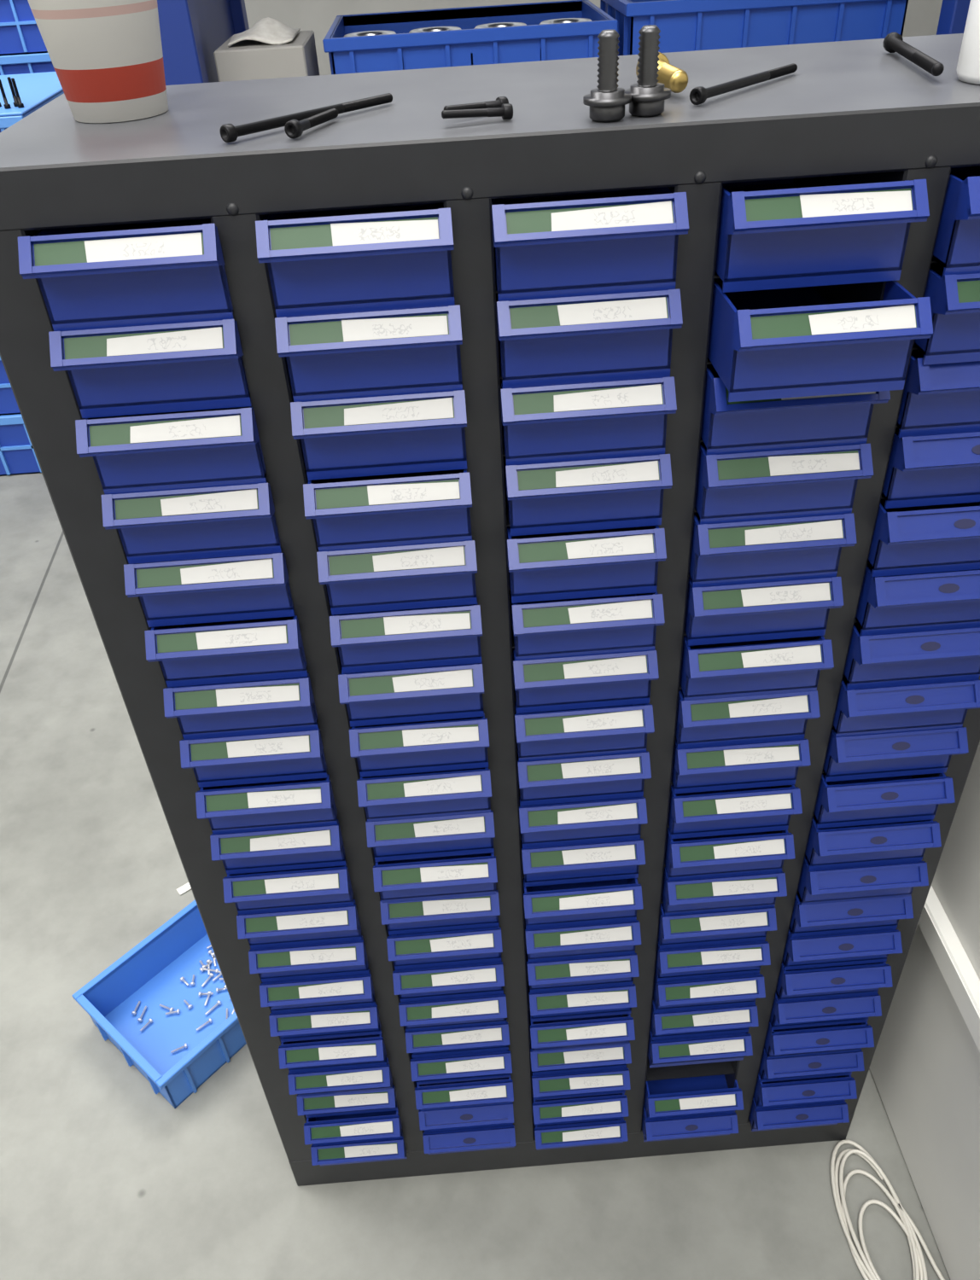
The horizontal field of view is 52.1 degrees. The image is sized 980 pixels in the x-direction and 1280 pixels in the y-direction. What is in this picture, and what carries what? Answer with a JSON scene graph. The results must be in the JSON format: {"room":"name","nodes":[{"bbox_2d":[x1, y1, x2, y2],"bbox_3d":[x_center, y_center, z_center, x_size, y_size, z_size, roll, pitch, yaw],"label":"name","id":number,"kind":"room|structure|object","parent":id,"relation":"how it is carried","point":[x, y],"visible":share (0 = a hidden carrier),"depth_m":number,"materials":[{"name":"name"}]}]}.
{"room":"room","nodes":[
{"label":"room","id":0,"kind":"room"},
{"bbox_2d":[0,472,949,1279],"bbox_3d":[-0.323,-0.362,2.627,9.000,0.100,10.500,-4,37,-1],"label":"floor","id":1,"kind":"structure","parent":0,"point":[101,1178],"depth_m":1.22,"materials":[{"name":"concrete"}]},
{"bbox_2d":[0,0,55,75],"bbox_3d":[-1.693,-1.688,3.530,0.824,1.040,0.624,-4,37,-1],"label":"plastic crates","id":2,"kind":"object","parent":1,"relation":"on","point":[23,49],"visible":0.02,"depth_m":3.07,"materials":[{"name":"blue plastic"}]},
{"bbox_2d":[0,71,63,476],"bbox_3d":[-1.434,-0.971,2.710,0.832,0.874,0.624,-4,37,-1],"label":"plastic crates","id":3,"kind":"object","parent":1,"relation":"on","point":[37,90],"visible":0.06,"depth_m":2.62,"materials":[{"name":"blue plastic"}]},
{"bbox_2d":[0,79,11,109],"bbox_3d":[-1.083,-1.216,2.235,0.013,0.058,0.013,10,39,17],"label":"bolt","id":4,"kind":"object","parent":3,"relation":"on","point":[6,104],"visible":1,"depth_m":2.24,"materials":[{"name":"black metal"}]},
{"bbox_2d":[7,76,17,106],"bbox_3d":[-1.069,-1.230,2.251,0.013,0.058,0.013,10,39,17],"label":"bolt","id":5,"kind":"object","parent":3,"relation":"on","point":[15,101],"visible":0.98,"depth_m":2.25,"materials":[{"name":"black metal"}]},
{"bbox_2d":[11,77,23,107],"bbox_3d":[-1.053,-1.219,2.235,0.013,0.058,0.013,10,39,17],"label":"bolt","id":6,"kind":"object","parent":3,"relation":"on","point":[20,104],"visible":1,"depth_m":2.23,"materials":[{"name":"black metal"}]},
{"bbox_2d":[72,899,246,1108],"bbox_3d":[-0.390,0.473,1.401,0.204,0.072,0.289,26,46,33],"label":"bin","id":7,"kind":"object","parent":1,"relation":"on","point":[150,973],"visible":0.56,"depth_m":1.39,"materials":[{"name":"blue plastic"}]},
{"bbox_2d":[131,944,234,1053],"bbox_3d":[-0.383,0.493,1.422,0.145,0.006,0.222,26,46,33],"label":"screws","id":8,"kind":"object","parent":7,"relation":"in","point":[209,962],"visible":0.38,"depth_m":1.41,"materials":[{"name":"silver metal"}]},
{"bbox_2d":[176,882,191,895],"bbox_3d":[-0.475,0.388,1.575,0.030,0.004,0.014,-28,43,-28],"label":"paper scrap","id":9,"kind":"object","parent":1,"relation":"on","point":[185,887],"visible":0.64,"depth_m":1.57,"materials":[{"name":"white paper"}]},
{"bbox_2d":[0,33,979,1186],"bbox_3d":[0.067,0.128,0.941,0.666,1.134,0.307,-4,37,-1],"label":"base cabinet","id":10,"kind":"object","parent":1,"relation":"on","point":[526,564],"visible":1,"depth_m":0.68,"materials":[{"name":"paint"}]},
{"bbox_2d":[27,0,168,122],"bbox_3d":[-0.233,-0.374,0.592,0.089,0.115,0.089,-4,37,-1],"label":"paper cup","id":11,"kind":"object","parent":10,"relation":"on","point":[106,56],"visible":1,"depth_m":0.59,"materials":[{"name":"white paper"}]},
{"bbox_2d":[219,93,392,142],"bbox_3d":[-0.101,-0.299,0.571,0.009,0.009,0.124,27,46,33],"label":"bolt","id":12,"kind":"object","parent":10,"relation":"on","point":[229,133],"visible":0.98,"depth_m":0.56,"materials":[{"name":"black metal"}]},
{"bbox_2d":[284,108,337,139],"bbox_3d":[-0.097,-0.287,0.554,0.009,0.009,0.052,10,40,18],"label":"bolt","id":13,"kind":"object","parent":10,"relation":"on","point":[293,129],"visible":1,"depth_m":0.54,"materials":[{"name":"black metal"}]},
{"bbox_2d":[443,96,508,110],"bbox_3d":[-0.008,-0.297,0.561,0.039,0.008,0.008,-21,41,-21],"label":"bolt","id":14,"kind":"object","parent":10,"relation":"on","point":[499,101],"visible":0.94,"depth_m":0.56,"materials":[{"name":"black metal"}]},
{"bbox_2d":[441,103,512,119],"bbox_3d":[-0.007,-0.286,0.547,0.039,0.008,0.008,-10,38,-9],"label":"bolt","id":15,"kind":"object","parent":10,"relation":"on","point":[505,111],"visible":1,"depth_m":0.55,"materials":[{"name":"black metal"}]},
{"bbox_2d":[582,29,631,122],"bbox_3d":[0.062,-0.297,0.527,0.025,0.041,0.026,-4,37,-1],"label":"bolt","id":16,"kind":"object","parent":10,"relation":"on","point":[607,102],"visible":1,"depth_m":0.53,"materials":[{"name":"grey metal"}]},
{"bbox_2d":[624,24,670,116],"bbox_3d":[0.084,-0.302,0.533,0.025,0.041,0.026,-4,37,-1],"label":"bolt","id":17,"kind":"object","parent":10,"relation":"on","point":[648,96],"visible":1,"depth_m":0.53,"materials":[{"name":"grey metal"}]},
{"bbox_2d":[635,52,687,93],"bbox_3d":[0.102,-0.331,0.586,0.019,0.019,0.049,-11,38,-9],"label":"bolt","id":18,"kind":"object","parent":10,"relation":"on","point":[674,78],"visible":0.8,"depth_m":0.57,"materials":[{"name":"gold metal"}]},
{"bbox_2d":[689,63,797,104],"bbox_3d":[0.151,-0.327,0.587,0.009,0.009,0.114,27,46,33],"label":"bolt","id":19,"kind":"object","parent":10,"relation":"on","point":[699,95],"visible":1,"depth_m":0.58,"materials":[{"name":"black metal"}]},
{"bbox_2d":[882,32,943,75],"bbox_3d":[0.261,-0.361,0.619,0.012,0.011,0.119,2,38,5],"label":"bolt","id":20,"kind":"object","parent":10,"relation":"on","point":[893,42],"visible":1,"depth_m":0.61,"materials":[{"name":"black metal"}]},
{"bbox_2d":[955,0,979,84],"bbox_3d":[0.291,-0.371,0.538,0.052,0.124,0.052,-4,37,-1],"label":"plastic bottle","id":21,"kind":"object","parent":10,"relation":"on","point":[968,66],"visible":1,"depth_m":0.56,"materials":[{"name":"white plastic"}]},
{"bbox_2d":[157,0,970,85],"bbox_3d":[0.141,-1.303,2.090,1.560,2.000,0.670,-4,37,-1],"label":"storage rack","id":22,"kind":"object","parent":1,"relation":"on","point":[191,31],"visible":0.04,"depth_m":1.84,"materials":[{"name":"metal"}]},
{"bbox_2d":[213,29,319,81],"bbox_3d":[-0.437,-1.104,2.041,0.170,0.200,0.240,-4,37,-1],"label":"tissue box","id":23,"kind":"object","parent":22,"relation":"in","point":[244,60],"visible":0.34,"depth_m":1.91,"materials":[{"name":"grey cardboard"}]},
{"bbox_2d":[227,17,300,46],"bbox_3d":[-0.443,-1.199,1.968,0.122,0.038,0.170,-4,37,-1],"label":"rag","id":24,"kind":"object","parent":23,"relation":"on","point":[268,30],"visible":1,"depth_m":1.93,"materials":[{"name":"fabric"}]},
{"bbox_2d":[322,0,617,74],"bbox_3d":[-0.045,-1.232,2.175,0.574,0.201,0.424,-4,37,-1],"label":"plastic crate","id":25,"kind":"object","parent":22,"relation":"in","point":[532,42],"visible":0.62,"depth_m":1.98,"materials":[{"name":"blue plastic"}]},
{"bbox_2d":[343,30,395,37],"bbox_3d":[-0.243,-1.172,2.117,0.112,0.185,0.112,-4,37,-1],"label":"disc","id":26,"kind":"object","parent":25,"relation":"in","point":[368,32],"visible":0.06,"depth_m":2.08,"materials":[{"name":"grey metal"}]},
{"bbox_2d":[408,26,461,33],"bbox_3d":[-0.108,-1.182,2.120,0.112,0.185,0.112,-4,37,-1],"label":"disc","id":27,"kind":"object","parent":25,"relation":"in","point":[433,28],"visible":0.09,"depth_m":2.08,"materials":[{"name":"grey metal"}]},
{"bbox_2d":[473,22,526,29],"bbox_3d":[0.026,-1.192,2.122,0.112,0.185,0.112,-4,37,-1],"label":"disc","id":28,"kind":"object","parent":25,"relation":"in","point":[498,24],"visible":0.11,"depth_m":2.08,"materials":[{"name":"grey metal"}]},
{"bbox_2d":[539,17,592,24],"bbox_3d":[0.161,-1.202,2.124,0.112,0.185,0.112,-4,37,-1],"label":"disc","id":29,"kind":"object","parent":25,"relation":"in","point":[564,20],"visible":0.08,"depth_m":2.09,"materials":[{"name":"grey metal"}]},
{"bbox_2d":[599,0,907,55],"bbox_3d":[0.545,-1.295,2.189,0.574,0.226,0.424,-4,37,-1],"label":"plastic crate","id":30,"kind":"object","parent":22,"relation":"on","point":[683,25],"visible":0.39,"depth_m":1.99,"materials":[{"name":"blue plastic"}]},
{"bbox_2d":[830,1140,944,1279],"bbox_3d":[0.446,0.680,1.110,0.086,0.013,0.255,-13,38,-12],"label":"cable","id":31,"kind":"object","parent":1,"relation":"on","point":[866,1268],"visible":1,"depth_m":1.14,"materials":[{"name":"grey plastic"}]},
{"bbox_2d":[244,0,942,75],"bbox_3d":[-0.746,-5.286,5.551,9.000,4.200,0.150,-4,37,-1],"label":"wall","id":32,"kind":"structure","parent":0,"point":[922,16],"depth_m":6.42,"materials":[{"name":"paint"}]},
{"bbox_2d":[869,741,979,1279],"bbox_3d":[0.742,-0.702,-0.555,0.635,4.200,1.530,-4,37,-1],"label":"wall","id":33,"kind":"structure","parent":0,"point":[924,1067],"depth_m":1.07,"materials":[{"name":"paint"}]},
{"bbox_2d":[918,885,979,1052],"bbox_3d":[0.503,0.709,0.501,0.018,0.034,1.530,-4,37,-1],"label":"duct","id":34,"kind":"object","parent":33,"relation":"attached to","point":[958,973],"visible":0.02,"depth_m":1.00,"materials":[{"name":"white plastic"}]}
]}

